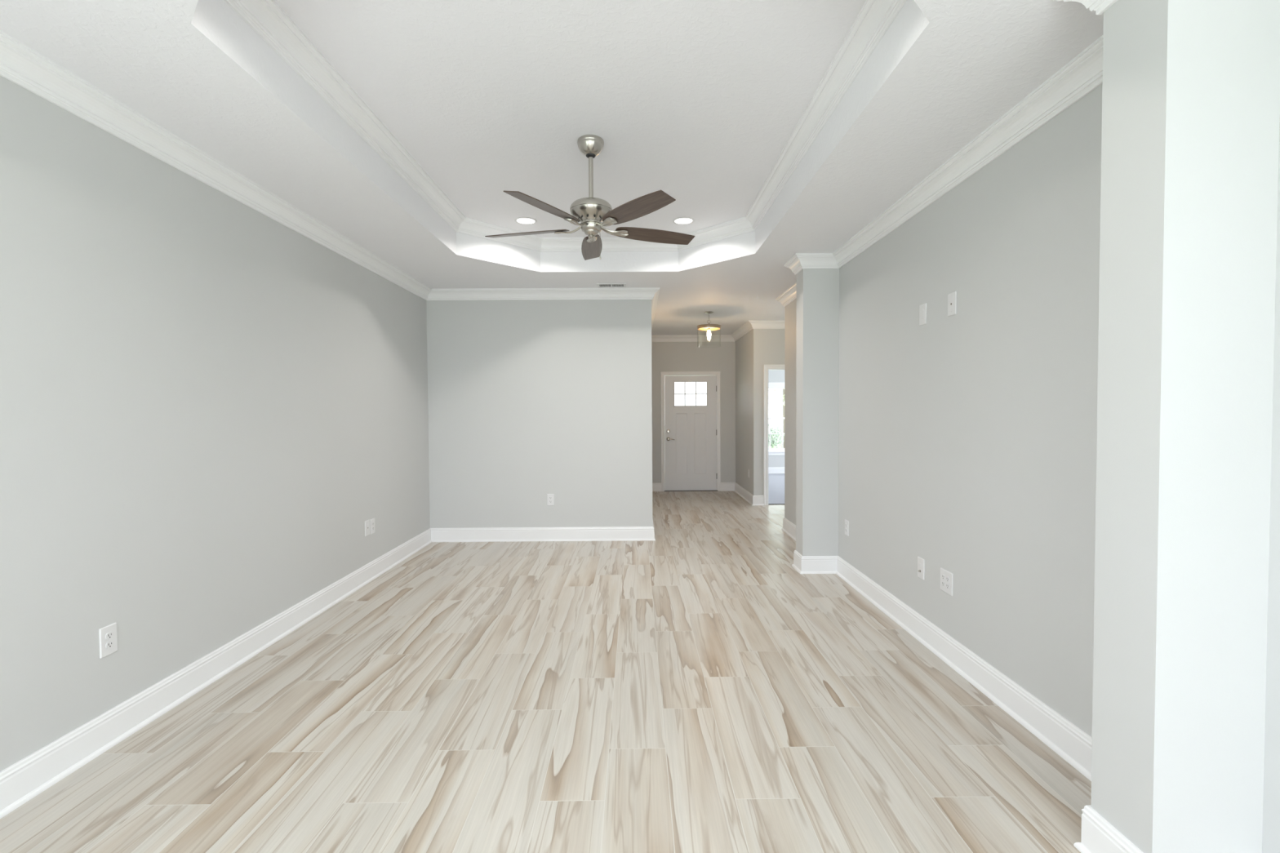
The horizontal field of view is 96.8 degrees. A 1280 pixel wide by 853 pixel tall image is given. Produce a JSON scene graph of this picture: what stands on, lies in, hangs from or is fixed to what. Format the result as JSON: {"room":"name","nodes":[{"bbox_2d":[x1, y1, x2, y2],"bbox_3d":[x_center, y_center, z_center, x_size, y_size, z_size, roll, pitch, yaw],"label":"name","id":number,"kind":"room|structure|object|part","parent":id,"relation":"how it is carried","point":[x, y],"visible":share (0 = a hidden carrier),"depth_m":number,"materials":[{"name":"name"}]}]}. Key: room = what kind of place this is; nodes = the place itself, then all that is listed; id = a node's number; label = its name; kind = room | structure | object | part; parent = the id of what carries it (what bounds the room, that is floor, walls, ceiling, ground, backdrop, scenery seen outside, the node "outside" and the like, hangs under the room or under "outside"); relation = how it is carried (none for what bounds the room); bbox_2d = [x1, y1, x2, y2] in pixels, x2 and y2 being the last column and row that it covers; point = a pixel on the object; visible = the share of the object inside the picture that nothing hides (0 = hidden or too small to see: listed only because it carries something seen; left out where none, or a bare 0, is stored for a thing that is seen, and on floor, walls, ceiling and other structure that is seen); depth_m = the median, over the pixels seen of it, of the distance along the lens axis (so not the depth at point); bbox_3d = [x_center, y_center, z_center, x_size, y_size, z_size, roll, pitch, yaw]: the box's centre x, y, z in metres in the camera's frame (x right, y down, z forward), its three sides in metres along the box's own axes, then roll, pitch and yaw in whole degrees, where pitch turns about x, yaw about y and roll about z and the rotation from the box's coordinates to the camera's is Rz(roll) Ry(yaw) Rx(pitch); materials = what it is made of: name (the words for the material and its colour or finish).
{"room":"empty living room","nodes":[
{"label":"empty living room","id":0,"kind":"room"},
{"bbox_2d":[0,75,430,771],"bbox_3d":[-2.325,0.016,1.076,0.120,2.757,10.421,0,2,0],"label":"wall","id":1,"kind":"structure","parent":0,"point":[207,406],"depth_m":2.70,"materials":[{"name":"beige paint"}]},
{"bbox_2d":[98,622,117,658],"bbox_3d":[-2.264,0.912,2.421,0.009,0.126,0.078,0,2,0],"label":"wall outlet","id":2,"kind":"object","parent":1,"relation":"attached to","point":[107,634],"visible":1,"depth_m":2.41,"materials":[{"name":"white plastic"}]},
{"bbox_2d":[105,631,113,639],"bbox_3d":[-2.262,0.892,2.421,0.003,0.029,0.034,0,2,0],"label":"receptacle","id":3,"kind":"object","parent":2,"relation":"attached to","point":[108,635],"depth_m":2.42,"materials":[{"name":"white plastic"}]},
{"bbox_2d":[106,640,113,648],"bbox_3d":[-2.261,0.931,2.422,0.003,0.029,0.034,0,2,0],"label":"receptacle","id":4,"kind":"object","parent":2,"relation":"attached to","point":[109,644],"depth_m":2.42,"materials":[{"name":"white plastic"}]},
{"bbox_2d":[0,528,431,818],"bbox_3d":[-2.243,1.320,1.111,0.030,0.148,10.181,0,2,0],"label":"baseboard","id":5,"kind":"structure","parent":1,"relation":"attached to","point":[26,779],"depth_m":2.68,"materials":[{"name":"white paint"}]},
{"bbox_2d":[0,30,431,300],"bbox_3d":[-2.228,-1.278,1.042,0.090,0.108,10.181,0,2,0],"label":"trim","id":6,"kind":"structure","parent":1,"relation":"attached to","point":[20,64],"depth_m":2.66,"materials":[{"name":"white paint"}]},
{"bbox_2d":[364,520,369,536],"bbox_3d":[-2.279,0.849,4.753,0.010,0.126,0.078,0,2,0],"label":"cable jack","id":7,"kind":"object","parent":1,"relation":"attached to","point":[366,522],"visible":1,"depth_m":4.74,"materials":[{"name":"white plastic"}]},
{"bbox_2d":[369,518,374,534],"bbox_3d":[-2.280,0.851,4.844,0.009,0.126,0.078,0,2,0],"label":"wall outlet","id":8,"kind":"object","parent":1,"relation":"attached to","point":[371,521],"visible":1,"depth_m":4.83,"materials":[{"name":"white plastic"}]},
{"bbox_2d":[426,299,652,528],"bbox_3d":[-1.084,-0.129,6.233,2.430,2.757,0.120,0,2,0],"label":"wall","id":9,"kind":"structure","parent":0,"point":[528,401],"depth_m":6.17,"materials":[{"name":"beige paint"}]},
{"bbox_2d":[430,526,655,542],"bbox_3d":[-1.061,1.177,6.193,2.460,0.148,0.030,0,2,0],"label":"baseboard","id":10,"kind":"structure","parent":9,"relation":"attached to","point":[607,533],"depth_m":6.19,"materials":[{"name":"white paint"}]},
{"bbox_2d":[426,287,660,300],"bbox_3d":[-1.046,-1.421,6.093,2.520,0.108,0.090,0,2,0],"label":"trim","id":11,"kind":"structure","parent":9,"relation":"attached to","point":[636,293],"depth_m":6.10,"materials":[{"name":"white paint"}]},
{"bbox_2d":[546,493,554,505],"bbox_3d":[-0.975,0.799,6.194,0.078,0.126,0.009,0,2,0],"label":"wall outlet","id":12,"kind":"object","parent":9,"relation":"attached to","point":[550,497],"visible":1,"depth_m":6.19,"materials":[{"name":"white plastic"}]},
{"bbox_2d":[0,473,1091,852],"bbox_3d":[1.391,1.323,4.286,7.578,0.090,16.720,0,2,0],"label":"floor","id":13,"kind":"structure","parent":0,"point":[688,689],"depth_m":2.51,"materials":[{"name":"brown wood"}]},
{"bbox_2d":[0,0,1103,335],"bbox_3d":[1.433,-1.639,4.267,7.698,0.398,16.840,0,2,0],"label":"ceiling","id":14,"kind":"structure","parent":0,"point":[695,102],"depth_m":2.77,"materials":[{"name":"paint"}]},
{"bbox_2d":[514,217,537,224],"bbox_3d":[-0.965,-1.736,4.794,0.186,0.006,0.186,0,2,0],"label":"recessed light","id":15,"kind":"object","parent":14,"relation":"in","point":[523,220],"visible":1,"depth_m":4.79,"materials":[{"name":"white plastic"}]},
{"bbox_2d":[516,217,534,223],"bbox_3d":[-0.965,-1.736,4.794,0.150,0.002,0.150,0,2,0],"label":"diffuser","id":16,"kind":"object","parent":15,"relation":"attached to","point":[520,220],"depth_m":4.79,"materials":[{"name":"white plastic"}]},
{"bbox_2d":[224,0,906,251],"bbox_3d":[-0.276,-1.649,3.333,2.500,0.108,4.035,0,2,0],"label":"trim","id":17,"kind":"structure","parent":14,"relation":"attached to","point":[267,18],"depth_m":3.02,"materials":[{"name":"white paint"}]},
{"bbox_2d":[484,134,694,260],"bbox_3d":[-0.260,-1.344,3.356,1.310,0.720,1.246,-2,2,-40],"label":"ceiling fan","id":18,"kind":"object","parent":14,"relation":"hanging from","point":[591,211],"visible":1,"depth_m":3.33,"materials":[{"name":"brown wood"}]},
{"bbox_3d":[-0.691,-1.188,3.494,0.522,0.006,0.141,0,15,14],"label":"blade","id":19,"kind":"part","parent":18,"relation":"part of","materials":[{"name":"brown wood"}]},
{"bbox_3d":[-0.506,-1.177,3.047,0.141,0.006,0.522,16,10,30],"label":"blade","id":20,"kind":"part","parent":18,"relation":"part of","materials":[{"name":"brown wood"}]},
{"bbox_3d":[-0.323,-1.198,3.807,0.141,0.006,0.522,-14,3,-4],"label":"blade","id":21,"kind":"part","parent":18,"relation":"part of","materials":[{"name":"brown wood"}]},
{"bbox_3d":[-0.241,-1.068,3.359,0.028,0.168,0.010,1,2,41],"label":"pull chain","id":22,"kind":"part","parent":18,"relation":"part of","materials":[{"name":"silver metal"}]},
{"bbox_3d":[-0.024,-1.181,3.085,0.141,0.006,0.522,16,-9,-39],"label":"blade","id":23,"kind":"part","parent":18,"relation":"part of","materials":[{"name":"brown wood"}]},
{"bbox_3d":[0.089,-1.194,3.555,0.522,0.006,0.141,-1,-12,-22],"label":"blade","id":24,"kind":"part","parent":18,"relation":"part of","materials":[{"name":"brown wood"}]},
{"bbox_2d":[596,283,626,287],"bbox_3d":[-0.295,-1.468,5.916,0.300,0.013,0.170,0,2,0],"label":"ceiling vent","id":25,"kind":"object","parent":14,"relation":"in","point":[599,285],"visible":1,"depth_m":5.91,"materials":[{"name":"white plastic"}]},
{"bbox_2d":[672,217,694,224],"bbox_3d":[0.369,-1.744,4.817,0.186,0.006,0.186,0,2,0],"label":"recessed light","id":26,"kind":"object","parent":14,"relation":"in","point":[680,220],"visible":1,"depth_m":4.81,"materials":[{"name":"white plastic"}]},
{"bbox_2d":[675,217,692,223],"bbox_3d":[0.369,-1.745,4.817,0.150,0.002,0.150,0,2,0],"label":"diffuser","id":27,"kind":"object","parent":26,"relation":"attached to","point":[677,220],"depth_m":4.81,"materials":[{"name":"white plastic"}]},
{"bbox_2d":[697,311,720,346],"bbox_3d":[0.920,-1.296,7.574,0.320,0.460,0.320,0,2,0],"label":"pendant light","id":28,"kind":"object","parent":14,"relation":"hanging from","point":[708,327],"visible":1,"depth_m":7.55,"materials":[{"name":"silver metal"}]},
{"bbox_3d":[0.920,-1.230,7.576,0.056,0.116,0.056,0,2,0],"label":"bulb","id":29,"kind":"part","parent":28,"relation":"part of","materials":[{"name":"white glass"}]},
{"bbox_2d":[651,342,735,483],"bbox_3d":[0.951,-0.243,10.027,1.690,2.757,0.120,0,2,0],"label":"wall","id":30,"kind":"structure","parent":0,"point":[665,356],"depth_m":9.95,"materials":[{"name":"beige paint"}]},
{"bbox_2d":[661,371,720,491],"bbox_3d":[0.891,0.087,10.011,1.042,2.099,0.168,0,2,0],"label":"door","id":31,"kind":"structure","parent":30,"relation":"in","point":[691,459],"depth_m":9.98,"materials":[{"name":"white paint"}]},
{"bbox_2d":[651,334,735,342],"bbox_3d":[0.884,-1.534,9.887,1.570,0.108,0.090,0,2,0],"label":"trim","id":32,"kind":"structure","parent":30,"relation":"attached to","point":[669,338],"depth_m":9.89,"materials":[{"name":"white paint"}]},
{"bbox_2d":[652,482,734,491],"bbox_3d":[0.899,1.064,9.986,1.570,0.148,0.030,0,2,0],"label":"baseboard","id":33,"kind":"structure","parent":30,"relation":"attached to","point":[725,486],"depth_m":9.99,"materials":[{"name":"white paint"}]},
{"bbox_2d":[735,330,751,493],"bbox_3d":[1.732,-0.264,10.639,0.120,2.757,4.180,0,2,0],"label":"wall","id":34,"kind":"structure","parent":0,"point":[744,344],"depth_m":9.19,"materials":[{"name":"beige paint"}]},
{"bbox_2d":[731,320,752,341],"bbox_3d":[1.629,-1.517,9.120,0.090,0.108,1.633,0,2,0],"label":"trim","id":35,"kind":"structure","parent":34,"relation":"attached to","point":[746,327],"depth_m":9.02,"materials":[{"name":"white paint"}]},
{"bbox_2d":[733,482,753,505],"bbox_3d":[1.674,1.080,9.220,0.030,0.148,1.573,0,2,0],"label":"baseboard","id":36,"kind":"structure","parent":34,"relation":"attached to","point":[748,496],"depth_m":9.13,"materials":[{"name":"white paint"}]},
{"bbox_2d":[751,328,785,495],"bbox_3d":[3.415,-0.216,8.500,3.458,2.757,0.120,0,2,0],"label":"wall","id":37,"kind":"structure","parent":0,"point":[767,344],"depth_m":8.42,"materials":[{"name":"beige paint"}]},
{"bbox_2d":[751,495,764,505],"bbox_3d":[2.908,1.093,8.457,2.488,0.148,0.030,0,2,0],"label":"baseboard","id":38,"kind":"structure","parent":37,"relation":"attached to","point":[757,500],"depth_m":8.45,"materials":[{"name":"white paint"}]},
{"bbox_2d":[748,320,785,328],"bbox_3d":[2.863,-1.504,8.357,2.548,0.108,0.090,0,2,0],"label":"trim","id":39,"kind":"structure","parent":37,"relation":"attached to","point":[755,324],"depth_m":8.36,"materials":[{"name":"white paint"}]},
{"bbox_2d":[763,364,784,505],"bbox_3d":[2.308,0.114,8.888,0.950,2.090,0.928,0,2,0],"label":"door frame","id":40,"kind":"structure","parent":37,"relation":"in","point":[780,366],"depth_m":8.42,"materials":[{"name":"white paint"}]},
{"bbox_2d":[768,369,784,466],"bbox_3d":[3.507,-0.329,12.679,3.458,2.757,0.120,0,2,0],"label":"wall","id":41,"kind":"structure","parent":0,"point":[774,375],"depth_m":12.60,"materials":[{"name":"beige paint"}]},
{"bbox_2d":[768,466,784,473],"bbox_3d":[3.469,1.032,10.625,3.338,0.148,4.060,0,2,0],"label":"baseboard","id":42,"kind":"structure","parent":41,"relation":"attached to","point":[771,469],"depth_m":12.64,"materials":[{"name":"white paint"}]},
{"bbox_2d":[768,382,784,455],"bbox_3d":[3.047,-0.171,12.658,1.160,1.619,0.165,0,2,0],"label":"window","id":43,"kind":"structure","parent":41,"relation":"in","point":[771,451],"depth_m":12.65,"materials":[{"name":"white paint"}]},
{"bbox_3d":[3.052,0.596,12.634,1.160,0.087,0.075,0,2,0],"label":"sill","id":44,"kind":"part","parent":43,"relation":"part of","materials":[{"name":"white paint"}]},
{"bbox_3d":[3.047,-0.213,12.610,1.108,1.534,0.018,0,2,0],"label":"casing","id":45,"kind":"part","parent":43,"relation":"part of","materials":[{"name":"white paint"}]},
{"bbox_3d":[3.044,-0.527,12.704,0.920,0.723,0.035,0,2,0],"label":"sash","id":46,"kind":"part","parent":43,"relation":"part of","materials":[{"name":"white paint"}]},
{"bbox_3d":[3.049,0.161,12.682,0.920,0.723,0.035,0,2,0],"label":"sash","id":47,"kind":"part","parent":43,"relation":"part of","materials":[{"name":"white paint"}]},
{"bbox_2d":[795,268,839,555],"bbox_3d":[1.555,-0.111,4.988,0.309,2.757,0.206,0,2,0],"label":"wall","id":48,"kind":"structure","parent":0,"point":[817,313],"depth_m":4.89,"materials":[{"name":"beige paint"}]},
{"bbox_2d":[783,253,838,275],"bbox_3d":[1.502,-1.405,4.953,0.399,0.108,0.386,0,2,0],"label":"trim","id":49,"kind":"structure","parent":48,"relation":"attached to","point":[797,262],"depth_m":4.82,"materials":[{"name":"white paint"}]},
{"bbox_2d":[791,550,837,573],"bbox_3d":[1.548,1.193,5.023,0.339,0.148,0.266,0,2,0],"label":"baseboard","id":50,"kind":"structure","parent":48,"relation":"attached to","point":[802,564],"depth_m":4.90,"materials":[{"name":"white paint"}]},
{"bbox_2d":[784,84,1279,852],"bbox_3d":[1.794,-0.013,1.277,0.120,2.757,10.770,0,2,0],"label":"wall","id":51,"kind":"structure","parent":0,"point":[967,439],"depth_m":2.75,"materials":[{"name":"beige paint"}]},
{"bbox_2d":[775,282,796,306],"bbox_3d":[1.651,-1.431,5.886,0.090,0.108,1.658,0,2,0],"label":"trim","id":52,"kind":"structure","parent":51,"relation":"attached to","point":[789,295],"depth_m":6.29,"materials":[{"name":"white paint"}]},
{"bbox_2d":[781,517,795,541],"bbox_3d":[1.696,1.168,5.926,0.030,0.148,1.598,0,2,0],"label":"baseboard","id":53,"kind":"structure","parent":51,"relation":"attached to","point":[789,528],"depth_m":6.42,"materials":[{"name":"white paint"}]},
{"bbox_2d":[844,519,848,536],"bbox_3d":[1.712,0.840,4.709,0.009,0.126,0.078,0,2,0],"label":"wall outlet","id":54,"kind":"object","parent":51,"relation":"attached to","point":[846,522],"visible":1,"depth_m":4.70,"materials":[{"name":"white plastic"}]},
{"bbox_2d":[917,556,924,580],"bbox_3d":[1.716,0.869,3.482,0.018,0.126,0.078,0,2,0],"label":"cable jack","id":55,"kind":"object","parent":51,"relation":"attached to","point":[921,562],"visible":1,"depth_m":3.47,"materials":[{"name":"white plastic"}]},
{"bbox_2d":[919,302,926,325],"bbox_3d":[1.712,-0.679,3.439,0.008,0.126,0.078,0,2,0],"label":"wall plate","id":56,"kind":"object","parent":51,"relation":"attached to","point":[922,308],"visible":1,"depth_m":3.43,"materials":[{"name":"white plastic"}]},
{"bbox_2d":[940,568,953,595],"bbox_3d":[1.722,0.874,3.196,0.009,0.126,0.124,0,2,0],"label":"wall outlet","id":57,"kind":"object","parent":51,"relation":"attached to","point":[946,577],"visible":1,"depth_m":3.18,"materials":[{"name":"white plastic"}]},
{"bbox_2d":[947,291,956,316],"bbox_3d":[1.714,-0.674,3.123,0.010,0.126,0.078,0,2,0],"label":"cable jack","id":58,"kind":"object","parent":51,"relation":"attached to","point":[952,297],"visible":1,"depth_m":3.11,"materials":[{"name":"white plastic"}]},
{"bbox_2d":[835,555,1092,781],"bbox_3d":[1.713,1.236,3.362,0.030,0.148,3.119,0,2,0],"label":"baseboard","id":59,"kind":"structure","parent":51,"relation":"attached to","point":[1069,742],"depth_m":2.80,"materials":[{"name":"white paint"}]},
{"bbox_2d":[832,35,1102,268],"bbox_3d":[1.668,-1.361,3.292,0.090,0.108,3.119,0,2,0],"label":"trim","id":60,"kind":"structure","parent":51,"relation":"attached to","point":[1082,75],"depth_m":2.67,"materials":[{"name":"white paint"}]},
{"bbox_2d":[1053,0,1117,14],"bbox_3d":[1.525,-1.316,1.626,0.399,0.108,0.393,0,2,0],"label":"trim","id":61,"kind":"structure","parent":51,"relation":"attached to","point":[1100,6],"depth_m":1.74,"materials":[{"name":"white paint"}]},
{"bbox_2d":[1090,0,1279,852],"bbox_3d":[1.577,-0.022,1.661,0.309,2.757,0.213,0,2,0],"label":"wall","id":62,"kind":"structure","parent":0,"point":[1191,88],"depth_m":1.57,"materials":[{"name":"beige paint"}]},
{"bbox_2d":[1073,805,1143,852],"bbox_3d":[1.570,1.282,1.696,0.339,0.148,0.273,0,2,0],"label":"baseboard","id":63,"kind":"structure","parent":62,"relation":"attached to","point":[1098,835],"depth_m":1.75,"materials":[{"name":"white paint"}]},
{"bbox_3d":[0.058,-0.188,8.191,0.120,2.757,3.782,0,2,0],"label":"wall","id":64,"kind":"structure","parent":0,"visible":0},
{"bbox_2d":[651,289,659,330],"bbox_3d":[0.156,-1.479,7.992,0.090,0.108,3.872,0,2,0],"label":"trim","id":65,"kind":"structure","parent":64,"relation":"attached to","point":[654,301],"depth_m":6.84,"materials":[{"name":"white paint"}]},
{"label":"outside","id":66,"kind":"structure","parent":0,"visible":0},
{"bbox_2d":[664,425,782,449],"bbox_3d":[-0.057,1.392,10.041,80.000,0.200,100.000,0,2,0],"label":"ground","id":67,"kind":"structure","parent":66,"point":[775,426],"depth_m":35.49,"materials":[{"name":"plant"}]},
{"bbox_2d":[768,419,784,448],"bbox_3d":[4.851,0.307,22.047,1.520,1.269,1.260,0,2,0],"label":"shrub","id":68,"kind":"object","parent":67,"relation":"on","point":[773,440],"visible":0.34,"depth_m":21.89,"materials":[{"name":"green plant"}]},
{"bbox_2d":[779,388,784,448],"bbox_3d":[6.002,-1.703,23.421,2.475,5.207,3.235,0,2,0],"label":"tree","id":69,"kind":"object","parent":67,"relation":"on","point":[783,388],"visible":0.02,"depth_m":23.47,"materials":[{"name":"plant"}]}
]}

